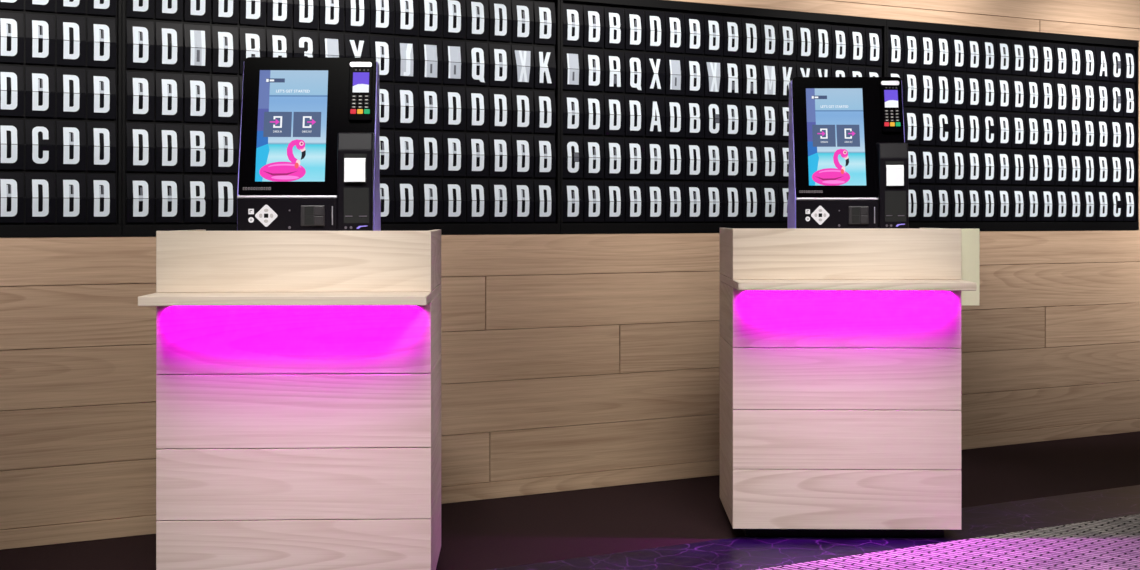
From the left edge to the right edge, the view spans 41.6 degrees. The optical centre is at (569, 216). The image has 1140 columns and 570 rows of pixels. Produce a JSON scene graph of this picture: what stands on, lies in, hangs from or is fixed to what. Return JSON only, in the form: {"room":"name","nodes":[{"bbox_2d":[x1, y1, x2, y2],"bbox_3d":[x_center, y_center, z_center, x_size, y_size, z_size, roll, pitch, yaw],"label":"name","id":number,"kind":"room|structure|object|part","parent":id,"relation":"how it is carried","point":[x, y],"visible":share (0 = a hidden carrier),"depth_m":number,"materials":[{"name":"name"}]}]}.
{"room":"hotel lobby","nodes":[
{"label":"hotel lobby","id":0,"kind":"room"},
{"bbox_2d":[0,431,1139,569],"bbox_3d":[2.176,1.176,3.761,9.000,0.060,6.660,0,0,-30],"label":"floor","id":1,"kind":"structure","parent":0,"point":[679,524],"depth_m":5.61,"materials":[{"name":"black stone"}]},
{"bbox_2d":[138,230,440,569],"bbox_3d":[-0.824,0.594,4.632,0.809,1.105,0.815,0,0,-2],"label":"counter","id":2,"kind":"object","parent":1,"relation":"on","point":[298,379],"visible":1,"depth_m":4.44,"materials":[{"name":"brown wood"}]},
{"bbox_2d":[138,292,430,305],"bbox_3d":[-0.814,0.237,4.344,0.809,0.028,0.237,0,0,-2],"label":"shelf","id":3,"kind":"object","parent":2,"relation":"attached to","point":[159,298],"depth_m":4.23,"materials":[{"name":"brown wood"}]},
{"bbox_3d":[-0.817,0.132,4.451,0.809,0.182,0.022,0,0,-2],"label":"panel","id":4,"kind":"part","parent":2,"relation":"part of","materials":[{"name":"brown wood"}]},
{"bbox_2d":[237,57,380,230],"bbox_3d":[-0.810,-0.219,4.669,0.416,0.559,0.262,0,0,-2],"label":"kiosk","id":5,"kind":"object","parent":2,"relation":"on","point":[309,150],"visible":0.96,"depth_m":4.61,"materials":[{"name":"black plastic"}]},
{"bbox_3d":[-0.860,-0.061,4.564,0.302,0.007,0.008,0,0,-2],"label":"silver trim","id":6,"kind":"part","parent":5,"relation":"part of","materials":[{"name":"silver metal"}]},
{"bbox_2d":[344,188,368,222],"bbox_3d":[-0.648,-0.035,4.555,0.076,0.107,0.002,0,0,-2],"label":"tray","id":7,"kind":"object","parent":5,"relation":"on","point":[356,200],"depth_m":4.55,"materials":[{"name":"black plastic"}]},
{"bbox_3d":[-0.837,0.598,5.021,0.763,1.022,0.022,0,0,-2],"label":"panel","id":8,"kind":"part","parent":2,"relation":"part of","materials":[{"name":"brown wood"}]},
{"bbox_3d":[-0.435,0.576,4.765,0.022,1.067,0.578,0,0,-2],"label":"panel","id":9,"kind":"part","parent":2,"relation":"part of","materials":[{"name":"brown wood"}]},
{"bbox_2d":[720,228,979,536],"bbox_3d":[1.032,0.594,5.516,0.898,1.105,0.815,0,0,1],"label":"counter","id":10,"kind":"object","parent":1,"relation":"on","point":[840,349],"visible":1,"depth_m":5.33,"materials":[{"name":"brown wood"}]},
{"bbox_3d":[0.596,0.576,5.644,0.022,1.067,0.578,0,0,1],"label":"panel","id":11,"kind":"part","parent":10,"relation":"part of","materials":[{"name":"brown wood"}]},
{"bbox_3d":[0.996,0.598,5.906,0.763,1.022,0.022,0,0,1],"label":"panel","id":12,"kind":"part","parent":10,"relation":"part of","materials":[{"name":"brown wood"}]},
{"bbox_3d":[0.984,0.132,5.336,0.809,0.182,0.022,0,0,1],"label":"panel","id":13,"kind":"part","parent":10,"relation":"part of","materials":[{"name":"brown wood"}]},
{"bbox_3d":[0.984,0.680,5.336,0.809,0.857,0.022,0,0,1],"label":"panel","id":14,"kind":"part","parent":10,"relation":"part of","materials":[{"name":"brown wood"}]},
{"bbox_2d":[787,77,908,228],"bbox_3d":[1.027,-0.230,5.554,0.410,0.581,0.262,0,0,1],"label":"kiosk","id":15,"kind":"object","parent":10,"relation":"on","point":[849,159],"visible":0.94,"depth_m":5.50,"materials":[{"name":"black plastic"}]},
{"bbox_3d":[0.971,-0.066,5.452,0.297,0.007,0.008,0,0,1],"label":"silver trim","id":16,"kind":"part","parent":15,"relation":"part of","materials":[{"name":"silver metal"}]},
{"bbox_2d":[885,191,905,221],"bbox_3d":[1.179,-0.039,5.432,0.075,0.111,0.002,0,0,1],"label":"tray","id":17,"kind":"object","parent":15,"relation":"on","point":[895,201],"depth_m":5.43,"materials":[{"name":"black plastic"}]},
{"bbox_2d":[732,280,976,290],"bbox_3d":[0.981,0.237,5.229,0.809,0.028,0.237,0,0,1],"label":"shelf","id":18,"kind":"object","parent":10,"relation":"attached to","point":[737,285],"depth_m":5.11,"materials":[{"name":"brown wood"}]},
{"bbox_3d":[1.383,0.576,5.628,0.022,1.067,0.578,0,0,1],"label":"panel","id":19,"kind":"part","parent":10,"relation":"part of","materials":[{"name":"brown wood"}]},
{"bbox_2d":[755,514,1139,569],"bbox_3d":[2.548,1.143,3.110,9.000,0.006,4.960,0,0,-30],"label":"carpet","id":20,"kind":"object","parent":1,"relation":"on","point":[1111,543],"visible":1,"depth_m":5.10,"materials":[{"name":"carpet"}]},
{"bbox_2d":[110,230,1084,236],"bbox_3d":[0.502,-0.454,6.698,9.000,3.200,0.102,0,0,-30],"label":"wall","id":21,"kind":"structure","parent":0,"point":[1061,230],"depth_m":6.39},
{"bbox_2d":[0,0,121,236],"bbox_3d":[-1.904,-0.436,5.230,0.657,1.011,0.062,0,0,-30],"label":"display","id":22,"kind":"object","parent":21,"relation":"attached to","point":[61,60],"visible":1,"depth_m":5.27,"materials":[{"name":"plastic"}]},
{"bbox_3d":[-1.613,-0.440,5.372,0.012,0.934,0.019,0,0,-30],"label":"rail","id":23,"kind":"part","parent":22,"relation":"part of","materials":[{"name":"black metal"}]},
{"bbox_2d":[122,0,559,235],"bbox_3d":[-0.837,-0.436,5.839,1.798,1.011,0.062,0,0,-30],"label":"display","id":24,"kind":"object","parent":21,"relation":"attached to","point":[469,90],"visible":0.84,"depth_m":5.89,"materials":[{"name":"plastic"}]},
{"bbox_3d":[-1.602,-0.440,5.378,0.012,0.934,0.019,0,0,-30],"label":"rail","id":25,"kind":"part","parent":24,"relation":"part of","materials":[{"name":"black metal"}]},
{"bbox_3d":[-0.051,-0.440,6.263,0.012,0.934,0.019,0,0,-30],"label":"rail","id":26,"kind":"part","parent":24,"relation":"part of","materials":[{"name":"black metal"}]},
{"bbox_2d":[0,418,1139,549],"bbox_3d":[0.542,1.113,6.626,9.000,0.066,0.065,0,0,-30],"label":"baseboard","id":27,"kind":"structure","parent":21,"relation":"attached to","point":[13,538],"depth_m":6.25,"materials":[{"name":"brown wood"}]},
{"bbox_2d":[0,0,1139,529],"bbox_3d":[0.542,-0.488,6.629,8.998,3.130,0.066,0,0,-30],"label":"wall paneling","id":28,"kind":"structure","parent":21,"relation":"attached to","point":[562,354],"depth_m":6.29,"materials":[{"name":"brown wood"}]},
{"bbox_2d":[560,0,885,233],"bbox_3d":[0.718,-0.436,6.726,1.780,1.011,0.062,0,0,-30],"label":"display","id":29,"kind":"object","parent":21,"relation":"attached to","point":[674,115],"visible":0.73,"depth_m":6.58,"materials":[{"name":"plastic"}]},
{"bbox_3d":[-0.039,-0.440,6.270,0.012,0.934,0.019,0,0,-30],"label":"rail","id":30,"kind":"part","parent":29,"relation":"part of","materials":[{"name":"black metal"}]},
{"bbox_3d":[1.496,-0.440,7.146,0.012,0.934,0.019,0,0,-30],"label":"rail","id":31,"kind":"part","parent":29,"relation":"part of","materials":[{"name":"black metal"}]},
{"bbox_2d":[886,19,1138,230],"bbox_3d":[2.258,-0.436,7.604,1.763,1.011,0.062,0,0,-30],"label":"display","id":32,"kind":"object","parent":21,"relation":"attached to","point":[1005,130],"visible":0.93,"depth_m":7.58,"materials":[{"name":"plastic"}]},
{"bbox_3d":[1.508,-0.440,7.152,0.012,0.934,0.019,0,0,-30],"label":"rail","id":33,"kind":"part","parent":32,"relation":"part of","materials":[{"name":"black metal"}]},
{"bbox_3d":[3.029,-0.440,8.020,0.012,0.934,0.019,0,0,-30],"label":"rail","id":34,"kind":"part","parent":32,"relation":"part of","materials":[{"name":"black metal"}]}
]}

